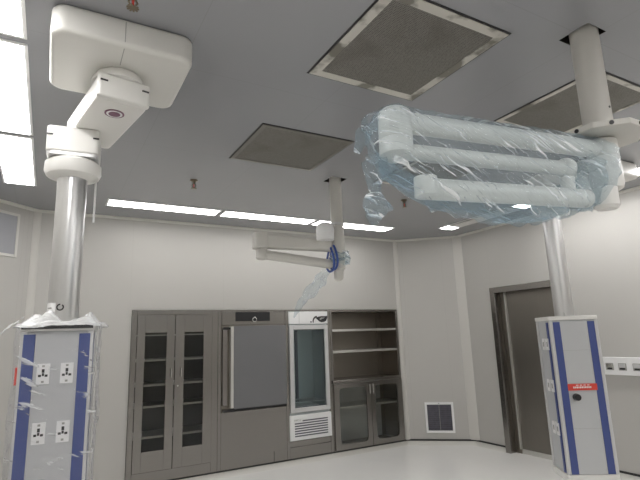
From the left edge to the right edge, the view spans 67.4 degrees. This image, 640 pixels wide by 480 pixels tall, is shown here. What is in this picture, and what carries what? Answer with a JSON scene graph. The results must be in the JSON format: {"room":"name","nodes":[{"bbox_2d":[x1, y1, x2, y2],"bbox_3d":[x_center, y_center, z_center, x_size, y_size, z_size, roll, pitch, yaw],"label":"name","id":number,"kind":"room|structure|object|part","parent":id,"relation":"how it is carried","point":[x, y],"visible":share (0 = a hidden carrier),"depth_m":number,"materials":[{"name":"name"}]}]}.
{"room":"operating room","nodes":[
{"label":"operating room","id":0,"kind":"room"},
{"bbox_2d":[0,203,33,479],"bbox_3d":[-3.437,1.160,4.846,0.080,3.254,0.970,-6,-12,18],"label":"wall","id":1,"kind":"structure","parent":0,"point":[14,272],"depth_m":5.14,"materials":[{"name":"white paint"}]},
{"bbox_2d":[0,209,20,257],"bbox_3d":[-3.430,-0.090,5.094,0.017,0.490,0.500,-6,-12,18],"label":"air vent","id":2,"kind":"object","parent":1,"relation":"in","point":[9,221],"visible":1,"depth_m":5.22,"materials":[{"name":"white metal"}]},
{"bbox_2d":[0,199,38,211],"bbox_3d":[-3.439,-0.424,5.151,0.030,0.030,0.970,-6,-12,18],"label":"trim","id":3,"kind":"structure","parent":1,"relation":"attached to","point":[1,200],"depth_m":5.36,"materials":[{"name":"white metal"}]},
{"bbox_2d":[25,212,41,319],"bbox_3d":[-3.225,1.212,5.275,0.016,3.140,0.084,-11,-15,39],"label":"trim","id":4,"kind":"structure","parent":1,"relation":"attached to","point":[29,311],"depth_m":5.46,"materials":[{"name":"grey paint"}]},
{"bbox_2d":[33,213,400,479],"bbox_3d":[-0.983,1.428,6.577,5.220,3.254,0.080,4,-13,-29],"label":"wall","id":5,"kind":"structure","parent":0,"point":[128,265],"depth_m":6.22,"materials":[{"name":"white paint"}]},
{"bbox_2d":[125,310,217,479],"bbox_3d":[-1.899,1.919,6.129,1.077,2.005,0.526,4,-13,-29],"label":"storage cabinet","id":6,"kind":"object","parent":5,"relation":"attached to","point":[173,389],"visible":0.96,"depth_m":6.03,"materials":[{"name":"metal"}]},
{"bbox_3d":[-2.009,1.828,5.824,0.451,1.824,0.013,4,-13,-29],"label":"door","id":7,"kind":"part","parent":6,"relation":"part of","materials":[{"name":"silver metal"}]},
{"bbox_2d":[132,424,201,440],"bbox_3d":[-1.892,2.418,6.051,1.028,0.026,0.435,4,-13,-29],"label":"shelf","id":8,"kind":"object","parent":6,"relation":"attached to","point":[150,432],"depth_m":6.03,"materials":[{"name":"silver metal"}]},
{"bbox_2d":[142,397,202,408],"bbox_3d":[-1.903,2.076,6.121,1.028,0.026,0.435,4,-13,-29],"label":"shelf","id":9,"kind":"object","parent":6,"relation":"attached to","point":[155,402],"depth_m":6.10,"materials":[{"name":"silver metal"}]},
{"bbox_2d":[143,378,202,386],"bbox_3d":[-1.912,1.831,6.171,1.028,0.026,0.435,4,-13,-29],"label":"shelf","id":10,"kind":"object","parent":6,"relation":"attached to","point":[156,381],"depth_m":6.15,"materials":[{"name":"silver metal"}]},
{"bbox_2d":[144,356,202,361],"bbox_3d":[-1.922,1.542,6.229,1.028,0.026,0.435,4,-13,-29],"label":"shelf","id":11,"kind":"object","parent":6,"relation":"attached to","point":[146,358],"depth_m":6.28,"materials":[{"name":"silver metal"}]},
{"bbox_3d":[-1.835,1.208,6.120,1.028,0.016,0.015,4,-13,-29],"label":"shelf rail","id":12,"kind":"part","parent":6,"relation":"part of","materials":[{"name":"silver metal"}]},
{"bbox_3d":[-1.599,1.860,6.050,0.470,1.824,0.013,4,-13,-29],"label":"door","id":13,"kind":"part","parent":6,"relation":"part of","materials":[{"name":"silver metal"}]},
{"bbox_2d":[38,209,394,241],"bbox_3d":[-1.010,-0.161,6.852,5.220,0.030,0.030,4,-13,-29],"label":"trim","id":14,"kind":"structure","parent":5,"relation":"attached to","point":[41,211],"depth_m":6.55,"materials":[{"name":"white metal"}]},
{"bbox_2d":[217,310,333,470],"bbox_3d":[-0.690,2.019,6.822,1.712,2.005,0.480,4,-13,-29],"label":"surround","id":15,"kind":"object","parent":5,"relation":"attached to","point":[250,437],"visible":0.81,"depth_m":6.39,"materials":[{"name":"silver metal"}]},
{"bbox_3d":[-1.027,1.024,6.856,0.931,0.020,0.475,4,-13,-29],"label":"rail","id":16,"kind":"part","parent":15,"relation":"part of","materials":[{"name":"silver metal"}]},
{"bbox_2d":[221,311,286,412],"bbox_3d":[-0.981,1.657,6.684,0.928,1.287,0.532,4,-13,-29],"label":"cabinet","id":17,"kind":"object","parent":15,"relation":"in","point":[253,344],"visible":1,"depth_m":6.45,"materials":[{"name":"metal"}]},
{"bbox_3d":[-1.252,1.662,6.291,0.063,0.980,0.044,4,-13,-29],"label":"hinge post","id":18,"kind":"part","parent":17,"relation":"part of","materials":[{"name":"silver metal"}]},
{"bbox_3d":[-0.815,1.698,6.510,0.765,1.057,0.075,4,-13,-29],"label":"door","id":19,"kind":"part","parent":17,"relation":"part of","materials":[{"name":"paint"}]},
{"bbox_3d":[-0.862,2.597,6.334,0.931,0.690,0.027,4,-13,-29],"label":"panel","id":20,"kind":"part","parent":15,"relation":"part of","materials":[{"name":"silver metal"}]},
{"bbox_3d":[-0.299,1.081,7.258,0.642,0.020,0.475,4,-13,-29],"label":"rail","id":21,"kind":"part","parent":15,"relation":"part of","materials":[{"name":"silver metal"}]},
{"bbox_2d":[288,311,331,441],"bbox_3d":[-0.257,1.951,7.050,0.654,1.761,0.479,4,-13,-29],"label":"refrigerator","id":22,"kind":"object","parent":15,"relation":"in","point":[309,379],"visible":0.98,"depth_m":7.03,"materials":[{"name":"grey metal"}]},
{"bbox_3d":[-0.176,1.138,7.028,0.636,0.179,0.035,4,-13,-29],"label":"header panel","id":23,"kind":"part","parent":22,"relation":"part of","materials":[{"name":"white plastic"}]},
{"bbox_3d":[-0.150,1.827,6.884,0.632,1.196,0.037,4,-13,-29],"label":"glass door","id":24,"kind":"part","parent":22,"relation":"part of","materials":[{"name":"silver metal"}]},
{"bbox_2d":[295,397,324,402],"bbox_3d":[-0.248,2.334,6.989,0.568,0.010,0.365,4,-13,-29],"label":"wire shelf","id":25,"kind":"object","parent":22,"relation":"attached to","point":[297,399],"depth_m":7.12,"materials":[{"name":"white metal"}]},
{"bbox_3d":[-0.129,2.816,6.705,0.642,0.071,0.022,4,-13,-29],"label":"panel","id":26,"kind":"part","parent":15,"relation":"part of","materials":[{"name":"silver metal"}]},
{"bbox_3d":[-0.124,2.923,6.681,0.642,0.140,0.027,4,-13,-29],"label":"panel","id":27,"kind":"part","parent":15,"relation":"part of","materials":[{"name":"silver metal"}]},
{"bbox_2d":[169,439,407,479],"bbox_3d":[-0.909,2.939,6.229,5.220,0.024,0.010,4,-13,-29],"label":"trim","id":28,"kind":"structure","parent":5,"relation":"attached to","point":[405,439],"depth_m":6.46,"materials":[{"name":"black"}]},
{"bbox_2d":[180,441,408,479],"bbox_3d":[-0.896,2.977,6.201,5.220,0.066,0.055,4,-13,-29],"label":"baseboard","id":29,"kind":"structure","parent":5,"relation":"attached to","point":[222,475],"depth_m":6.53,"materials":[{"name":"white plastic"}]},
{"bbox_2d":[329,310,404,451],"bbox_3d":[0.627,2.117,7.523,1.273,2.005,0.528,4,-13,-29],"label":"cabinet","id":30,"kind":"object","parent":5,"relation":"attached to","point":[367,395],"visible":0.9,"depth_m":7.69,"materials":[{"name":"metal"}]},
{"bbox_3d":[0.496,2.581,7.079,0.645,0.914,0.019,4,-13,-29],"label":"door","id":31,"kind":"part","parent":30,"relation":"part of","materials":[{"name":"silver metal"}]},
{"bbox_3d":[0.600,1.440,7.667,1.225,0.034,0.414,4,-13,-29],"label":"shelf","id":32,"kind":"part","parent":30,"relation":"part of","materials":[{"name":"silver metal"}]},
{"bbox_3d":[0.611,1.750,7.603,1.225,0.034,0.414,4,-13,-29],"label":"shelf","id":33,"kind":"part","parent":30,"relation":"part of","materials":[{"name":"silver metal"}]},
{"bbox_2d":[332,374,399,383],"bbox_3d":[0.615,2.167,7.503,1.236,0.046,0.489,4,-13,-29],"label":"countertop","id":34,"kind":"structure","parent":30,"relation":"on","point":[338,380],"depth_m":7.38,"materials":[{"name":"silver metal"}]},
{"bbox_3d":[0.631,2.538,7.455,1.225,0.026,0.423,4,-13,-29],"label":"shelf","id":35,"kind":"part","parent":30,"relation":"part of","materials":[{"name":"silver metal"}]},
{"bbox_3d":[1.043,2.623,7.381,0.593,0.914,0.019,4,-13,-29],"label":"door","id":36,"kind":"part","parent":30,"relation":"part of","materials":[{"name":"silver metal"}]},
{"bbox_2d":[0,0,639,239],"bbox_3d":[0.788,-0.823,3.979,8.100,0.001,8.490,4,-13,-29],"label":"ceiling","id":37,"kind":"structure","parent":0,"point":[252,60],"depth_m":3.31,"materials":[{"name":"white paint"}]},
{"bbox_2d":[0,0,26,39],"bbox_3d":[-1.333,-1.172,1.885,0.274,0.010,1.269,4,-13,-29],"label":"recessed light","id":38,"kind":"object","parent":37,"relation":"in","point":[11,16],"visible":1,"depth_m":2.33,"materials":[{"name":"white plastic"}]},
{"bbox_2d":[0,38,32,135],"bbox_3d":[-1.978,-0.919,3.018,0.274,0.010,1.274,4,-13,-29],"label":"recessed light","id":39,"kind":"object","parent":37,"relation":"in","point":[14,105],"visible":1,"depth_m":2.96,"materials":[{"name":"white plastic"}]},
{"bbox_2d":[0,133,35,185],"bbox_3d":[-2.622,-0.666,4.150,0.274,0.010,1.269,4,-13,-29],"label":"recessed light","id":40,"kind":"object","parent":37,"relation":"in","point":[17,158],"visible":1,"depth_m":4.07,"materials":[{"name":"white plastic"}]},
{"bbox_2d":[7,4,191,479],"bbox_3d":[-1.160,0.376,2.507,0.703,2.803,0.999,4,-13,-29],"label":"pendant","id":41,"kind":"object","parent":37,"relation":"hanging from","point":[123,68],"visible":0.99,"depth_m":2.47,"materials":[{"name":"beige plastic"}]},
{"bbox_2d":[31,422,45,444],"bbox_3d":[-1.379,0.948,2.350,0.058,0.100,0.008,3,-12,-22],"label":"socket","id":42,"kind":"object","parent":41,"relation":"attached to","point":[38,429],"depth_m":2.35,"materials":[{"name":"white plastic"}]},
{"bbox_2d":[35,363,49,384],"bbox_3d":[-1.389,0.672,2.407,0.058,0.100,0.008,3,-12,-22],"label":"socket","id":43,"kind":"object","parent":41,"relation":"attached to","point":[42,372],"depth_m":2.40,"materials":[{"name":"white plastic"}]},
{"bbox_3d":[-1.329,1.092,2.350,0.197,1.241,0.009,3,-12,-22],"label":"panel","id":44,"kind":"part","parent":41,"relation":"part of","materials":[{"name":"white metal"}]},
{"bbox_2d":[0,311,108,479],"bbox_3d":[-1.418,1.095,2.522,0.483,1.420,0.513,1,-12,-16],"label":"wrap","id":45,"kind":"object","parent":41,"relation":"on","point":[35,320],"visible":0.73,"depth_m":2.48,"materials":[{"name":"clear plastic"}]},
{"bbox_3d":[-1.425,0.490,2.654,0.351,0.034,0.416,3,-12,-22],"label":"plate","id":46,"kind":"part","parent":41,"relation":"part of","materials":[{"name":"white metal"}]},
{"bbox_2d":[55,420,69,442],"bbox_3d":[-1.282,0.953,2.391,0.058,0.100,0.008,3,-12,-22],"label":"socket","id":47,"kind":"object","parent":41,"relation":"attached to","point":[62,427],"depth_m":2.39,"materials":[{"name":"white plastic"}]},
{"bbox_2d":[60,362,73,382],"bbox_3d":[-1.291,0.677,2.447,0.058,0.100,0.008,3,-12,-22],"label":"socket","id":48,"kind":"object","parent":41,"relation":"attached to","point":[66,368],"depth_m":2.45,"materials":[{"name":"white plastic"}]},
{"bbox_3d":[-1.371,-0.262,2.924,0.011,0.320,0.012,4,-13,-29],"label":"thin rod","id":49,"kind":"part","parent":41,"relation":"part of","materials":[{"name":"white plastic"}]},
{"bbox_3d":[-1.251,-0.716,2.782,0.256,0.123,0.678,8,-15,-39],"label":"arm","id":50,"kind":"part","parent":41,"relation":"part of","materials":[{"name":"white metal"}]},
{"bbox_2d":[126,0,138,11],"bbox_3d":[-0.847,-1.089,2.176,0.072,0.089,0.072,4,-13,-29],"label":"sprinkler head","id":51,"kind":"object","parent":37,"relation":"attached to","point":[132,7],"visible":1,"depth_m":2.17},
{"bbox_2d":[106,198,221,215],"bbox_3d":[-1.826,-0.381,5.686,1.284,0.010,0.274,4,-13,-29],"label":"recessed light","id":52,"kind":"object","parent":37,"relation":"in","point":[113,202],"visible":1,"depth_m":5.64,"materials":[{"name":"white plastic"}]},
{"bbox_2d":[190,179,197,188],"bbox_3d":[-1.248,-0.551,4.749,0.072,0.089,0.072,4,-13,-29],"label":"sprinkler head","id":53,"kind":"object","parent":37,"relation":"attached to","point":[193,181],"visible":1,"depth_m":4.74},
{"bbox_2d":[219,210,315,224],"bbox_3d":[-0.669,-0.290,6.325,1.284,0.010,0.274,4,-13,-29],"label":"recessed light","id":54,"kind":"object","parent":37,"relation":"in","point":[234,214],"visible":1,"depth_m":6.28,"materials":[{"name":"white plastic"}]},
{"bbox_2d":[229,123,354,170],"bbox_3d":[-0.256,-0.763,4.077,0.812,0.009,0.767,4,-13,-29],"label":"air vent","id":55,"kind":"object","parent":37,"relation":"attached to","point":[269,144],"visible":1,"depth_m":4.02,"materials":[{"name":"grey metal"}]},
{"bbox_2d":[252,177,345,280],"bbox_3d":[-0.182,-0.281,4.650,0.922,1.329,0.260,2,-12,-19],"label":"pendant arm","id":56,"kind":"object","parent":37,"relation":"hanging from","point":[328,235],"visible":0.98,"depth_m":4.61,"materials":[{"name":"grey paint"}]},
{"bbox_3d":[-0.229,0.184,4.596,0.760,0.170,0.090,2,-12,-19],"label":"spring arm","id":57,"kind":"part","parent":56,"relation":"part of","materials":[{"name":"grey paint"}]},
{"bbox_3d":[-0.249,0.025,4.623,0.770,0.153,0.100,2,-12,-19],"label":"extension arm","id":58,"kind":"part","parent":56,"relation":"part of","materials":[{"name":"grey paint"}]},
{"bbox_2d":[326,245,348,272],"bbox_3d":[0.024,0.392,4.665,0.592,0.709,0.215,0,-12,-7],"label":"cable","id":59,"kind":"object","parent":56,"relation":"attached to","point":[334,247],"visible":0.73,"depth_m":4.66,"materials":[{"name":"blue plastic"}]},
{"bbox_2d":[310,220,394,231],"bbox_3d":[0.488,-0.200,6.963,1.284,0.010,0.274,4,-13,-29],"label":"recessed light","id":60,"kind":"object","parent":37,"relation":"in","point":[346,225],"visible":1,"depth_m":7.01,"materials":[{"name":"white plastic"}]},
{"bbox_2d":[307,0,510,100],"bbox_3d":[0.477,-1.060,2.744,0.810,0.009,0.827,4,-13,-29],"label":"ceiling vent","id":61,"kind":"object","parent":37,"relation":"attached to","point":[402,49],"visible":1,"depth_m":2.67,"materials":[{"name":"grey metal"}]},
{"bbox_2d":[374,161,482,187],"bbox_3d":[1.088,-0.657,4.822,0.752,0.009,0.812,4,-13,-29],"label":"filter","id":62,"kind":"object","parent":37,"relation":"attached to","point":[404,172],"visible":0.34,"depth_m":4.77,"materials":[{"name":"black plastic"}]},
{"bbox_2d":[438,207,519,229],"bbox_3d":[2.225,-0.285,6.826,0.274,0.014,1.269,4,-13,-29],"label":"recessed light","id":63,"kind":"object","parent":37,"relation":"in","point":[483,217],"visible":0.96,"depth_m":6.77,"materials":[{"name":"white plastic"}]},
{"bbox_2d":[440,226,457,229],"bbox_3d":[1.968,-0.185,7.277,0.234,0.007,0.170,4,-13,-29],"label":"diffuser","id":64,"kind":"object","parent":63,"relation":"attached to","point":[444,227],"depth_m":7.25,"materials":[{"name":"white plastic"}]},
{"bbox_2d":[378,23,639,211],"bbox_3d":[0.940,-0.789,2.338,1.538,1.332,0.407,3,-13,-23],"label":"ceiling-mounted arm","id":65,"kind":"object","parent":37,"relation":"attached to","point":[604,133],"visible":0.94,"depth_m":2.25,"materials":[{"name":"grey paint"}]},
{"bbox_2d":[354,106,620,222],"bbox_3d":[0.819,-0.289,2.174,1.436,0.534,0.262,3,-13,-23],"label":"plastic wrap","id":66,"kind":"object","parent":65,"relation":"on","point":[402,161],"visible":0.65,"depth_m":2.08,"materials":[{"name":"clear plastic"}]},
{"bbox_3d":[0.785,-0.373,2.212,1.078,0.125,0.104,3,-13,-23],"label":"spring arm","id":67,"kind":"part","parent":65,"relation":"part of","materials":[{"name":"white ceramic"}]},
{"bbox_3d":[0.878,-0.207,2.171,1.012,0.129,0.092,3,-13,-23],"label":"arm","id":68,"kind":"part","parent":65,"relation":"part of","materials":[{"name":"white ceramic"}]},
{"bbox_2d":[560,175,575,188],"bbox_3d":[1.238,-0.265,2.393,0.068,0.100,0.068,3,-13,-23],"label":"joint","id":69,"kind":"object","parent":65,"relation":"attached to","point":[565,182],"depth_m":2.37,"materials":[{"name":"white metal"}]},
{"bbox_3d":[1.467,-0.534,2.514,0.411,0.031,0.411,3,-13,-23],"label":"flange plate","id":70,"kind":"part","parent":65,"relation":"part of","materials":[{"name":"grey paint"}]},
{"bbox_2d":[510,205,530,208],"bbox_3d":[2.870,-0.540,5.694,0.274,0.010,1.274,4,-13,-29],"label":"recessed light","id":71,"kind":"object","parent":37,"relation":"in","point":[514,206],"visible":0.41,"depth_m":6.16,"materials":[{"name":"white plastic"}]},
{"bbox_2d":[494,71,639,134],"bbox_3d":[1.838,-0.956,3.484,0.732,0.009,0.807,4,-13,-29],"label":"filter","id":72,"kind":"object","parent":37,"relation":"attached to","point":[558,110],"visible":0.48,"depth_m":3.46,"materials":[{"name":"grey metal"}]},
{"bbox_2d":[527,158,637,479],"bbox_3d":[2.530,0.647,4.459,1.133,2.803,0.669,4,-13,-29],"label":"pendant","id":73,"kind":"object","parent":37,"relation":"hanging from","point":[581,433],"visible":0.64,"depth_m":4.14,"materials":[{"name":"white metal"}]},
{"bbox_2d":[542,339,546,349],"bbox_3d":[2.034,0.944,4.349,0.020,0.100,0.056,-3,-12,4],"label":"socket","id":74,"kind":"object","parent":73,"relation":"attached to","point":[544,344],"depth_m":4.33,"materials":[{"name":"white plastic"}]},
{"bbox_2d":[545,339,549,349],"bbox_3d":[2.027,0.927,4.266,0.020,0.100,0.056,-3,-12,4],"label":"socket","id":75,"kind":"object","parent":73,"relation":"attached to","point":[547,341],"depth_m":4.26,"materials":[{"name":"white plastic"}]},
{"bbox_2d":[547,379,551,390],"bbox_3d":[2.046,1.292,4.278,0.020,0.100,0.056,-3,-12,4],"label":"socket","id":76,"kind":"object","parent":73,"relation":"attached to","point":[549,384],"depth_m":4.26,"materials":[{"name":"white plastic"}]},
{"bbox_2d":[550,380,554,391],"bbox_3d":[2.039,1.275,4.195,0.020,0.100,0.056,-3,-12,4],"label":"socket","id":77,"kind":"object","parent":73,"relation":"attached to","point":[552,382],"depth_m":4.19,"materials":[{"name":"white plastic"}]},
{"bbox_2d":[552,420,556,433],"bbox_3d":[2.058,1.639,4.207,0.020,0.100,0.056,-3,-12,4],"label":"socket","id":78,"kind":"object","parent":73,"relation":"attached to","point":[554,424],"depth_m":4.19,"materials":[{"name":"white plastic"}]},
{"bbox_2d":[556,422,559,435],"bbox_3d":[2.051,1.623,4.124,0.020,0.100,0.056,-3,-12,4],"label":"socket","id":79,"kind":"object","parent":73,"relation":"attached to","point":[557,423],"depth_m":4.11,"materials":[{"name":"white plastic"}]},
{"bbox_3d":[2.453,-0.550,4.680,0.808,0.123,0.256,0,-12,-11],"label":"arm","id":80,"kind":"part","parent":73,"relation":"part of","materials":[{"name":"white ceramic"}]},
{"bbox_3d":[2.227,0.714,4.368,0.426,0.034,0.351,-3,-12,4],"label":"plate","id":81,"kind":"part","parent":73,"relation":"part of","materials":[{"name":"white metal"}]},
{"bbox_3d":[2.174,1.329,4.056,0.059,0.059,0.048,-3,-12,4],"label":"knob","id":82,"kind":"part","parent":73,"relation":"part of","materials":[{"name":"black plastic"}]},
{"bbox_3d":[2.236,1.322,4.081,0.230,1.241,0.009,-3,-12,4],"label":"panel","id":83,"kind":"part","parent":73,"relation":"part of","materials":[{"name":"white metal"}]},
{"bbox_3d":[2.271,1.990,4.108,0.422,0.050,0.347,-3,-12,4],"label":"plate","id":84,"kind":"part","parent":73,"relation":"part of","materials":[{"name":"white metal"}]},
{"bbox_2d":[559,28,605,44],"bbox_3d":[1.432,-1.298,2.671,0.184,0.360,0.194,4,-13,-29],"label":"trim","id":85,"kind":"structure","parent":37,"relation":"attached to","point":[565,39],"depth_m":2.70,"materials":[{"name":"black"}]},
{"bbox_2d":[218,446,565,479],"bbox_3d":[0.899,2.422,3.318,8.100,0.120,8.490,4,-13,-29],"label":"floor","id":86,"kind":"structure","parent":0,"point":[407,462],"depth_m":6.22,"materials":[{"name":"plastic"}]},
{"bbox_2d":[397,238,469,438],"bbox_3d":[1.825,1.570,7.746,1.022,3.254,0.080,-4,-12,11],"label":"wall","id":87,"kind":"structure","parent":0,"point":[430,315],"depth_m":7.72,"materials":[{"name":"white paint"}]},
{"bbox_2d":[393,242,410,439],"bbox_3d":[1.319,1.568,7.784,0.084,3.140,0.016,0,-12,-9],"label":"trim","id":88,"kind":"structure","parent":87,"relation":"attached to","point":[395,245],"depth_m":7.76,"materials":[{"name":"grey paint"}]},
{"bbox_2d":[395,236,455,241],"bbox_3d":[1.760,-0.019,8.015,1.022,0.030,0.030,-4,-12,11],"label":"trim","id":89,"kind":"structure","parent":87,"relation":"attached to","point":[444,237],"depth_m":8.01,"materials":[{"name":"white metal"}]},
{"bbox_2d":[424,402,455,432],"bbox_3d":[1.860,2.756,7.451,0.436,0.452,0.024,-4,-12,11],"label":"air vent","id":90,"kind":"object","parent":87,"relation":"in","point":[439,416],"visible":1,"depth_m":7.45,"materials":[{"name":"white plastic"}]},
{"bbox_2d":[408,441,475,445],"bbox_3d":[1.866,3.119,7.363,1.022,0.066,0.055,-4,-12,11],"label":"baseboard","id":91,"kind":"structure","parent":87,"relation":"attached to","point":[411,443],"depth_m":7.37,"materials":[{"name":"white plastic"}]},
{"bbox_2d":[408,439,475,440],"bbox_3d":[1.869,3.081,7.393,1.022,0.024,0.010,-4,-12,11],"label":"trim","id":92,"kind":"structure","parent":87,"relation":"attached to","point":[410,439],"depth_m":7.39,"materials":[{"name":"black"}]},
{"bbox_2d":[452,237,479,439],"bbox_3d":[2.296,1.495,7.591,0.154,3.140,0.008,-10,-14,35],"label":"trim","id":93,"kind":"structure","parent":87,"relation":"attached to","point":[456,242],"depth_m":7.57,"materials":[{"name":"grey paint"}]},
{"bbox_2d":[461,189,639,473],"bbox_3d":[3.811,0.958,5.074,0.080,3.254,6.000,4,-13,-29],"label":"wall","id":94,"kind":"structure","parent":0,"point":[602,249],"depth_m":6.00,"materials":[{"name":"white paint"}]},
{"bbox_2d":[475,441,505,452],"bbox_3d":[2.486,3.031,7.040,0.055,0.066,0.570,4,-13,-29],"label":"baseboard","id":95,"kind":"structure","parent":94,"relation":"attached to","point":[478,444],"depth_m":7.02,"materials":[{"name":"white plastic"}]},
{"bbox_2d":[476,440,505,447],"bbox_3d":[2.505,2.991,7.059,0.010,0.024,0.570,4,-13,-29],"label":"trim","id":96,"kind":"structure","parent":94,"relation":"attached to","point":[476,440],"depth_m":7.03,"materials":[{"name":"black"}]},
{"bbox_2d":[489,280,554,459],"bbox_3d":[2.965,1.762,6.564,0.190,2.330,1.190,4,-13,-29],"label":"door","id":97,"kind":"structure","parent":94,"relation":"in","point":[514,308],"depth_m":6.79,"materials":[{"name":"silver metal"}]},
{"bbox_2d":[456,186,639,236],"bbox_3d":[3.708,-0.625,5.369,0.030,0.030,6.000,4,-13,-29],"label":"trim","id":98,"kind":"structure","parent":94,"relation":"attached to","point":[637,187],"depth_m":6.99,"materials":[{"name":"white metal"}]},
{"bbox_2d":[603,357,639,375],"bbox_3d":[3.633,1.377,5.190,0.059,0.200,1.350,4,-13,-29],"label":"socket trunking","id":99,"kind":"object","parent":94,"relation":"attached to","point":[628,366],"visible":0.93,"depth_m":5.47,"materials":[{"name":"white plastic"}]},
{"bbox_2d":[605,363,613,369],"bbox_3d":[3.379,1.474,5.598,0.006,0.080,0.090,4,-13,-29],"label":"socket","id":100,"kind":"object","parent":99,"relation":"attached to","point":[608,366],"depth_m":5.60,"materials":[{"name":"white plastic"}]},
{"bbox_2d":[618,363,626,370],"bbox_3d":[3.450,1.447,5.474,0.006,0.080,0.090,4,-13,-29],"label":"socket","id":101,"kind":"object","parent":99,"relation":"attached to","point":[621,366],"depth_m":5.47,"materials":[{"name":"white plastic"}]},
{"bbox_2d":[632,364,639,370],"bbox_3d":[3.527,1.416,5.338,0.006,0.080,0.090,4,-13,-29],"label":"socket","id":102,"kind":"object","parent":99,"relation":"attached to","point":[635,367],"depth_m":5.34,"materials":[{"name":"white plastic"}]},
{"bbox_2d":[619,470,639,476],"bbox_3d":[4.251,2.306,3.992,0.010,0.024,4.240,4,-13,-29],"label":"trim","id":103,"kind":"structure","parent":94,"relation":"attached to","point":[620,471],"depth_m":5.37,"materials":[{"name":"black"}]},
{"bbox_2d":[620,473,639,479],"bbox_3d":[4.233,2.346,3.973,0.055,0.066,4.240,4,-13,-29],"label":"baseboard","id":104,"kind":"structure","parent":94,"relation":"attached to","point":[623,476],"depth_m":5.38,"materials":[{"name":"white plastic"}]}
]}

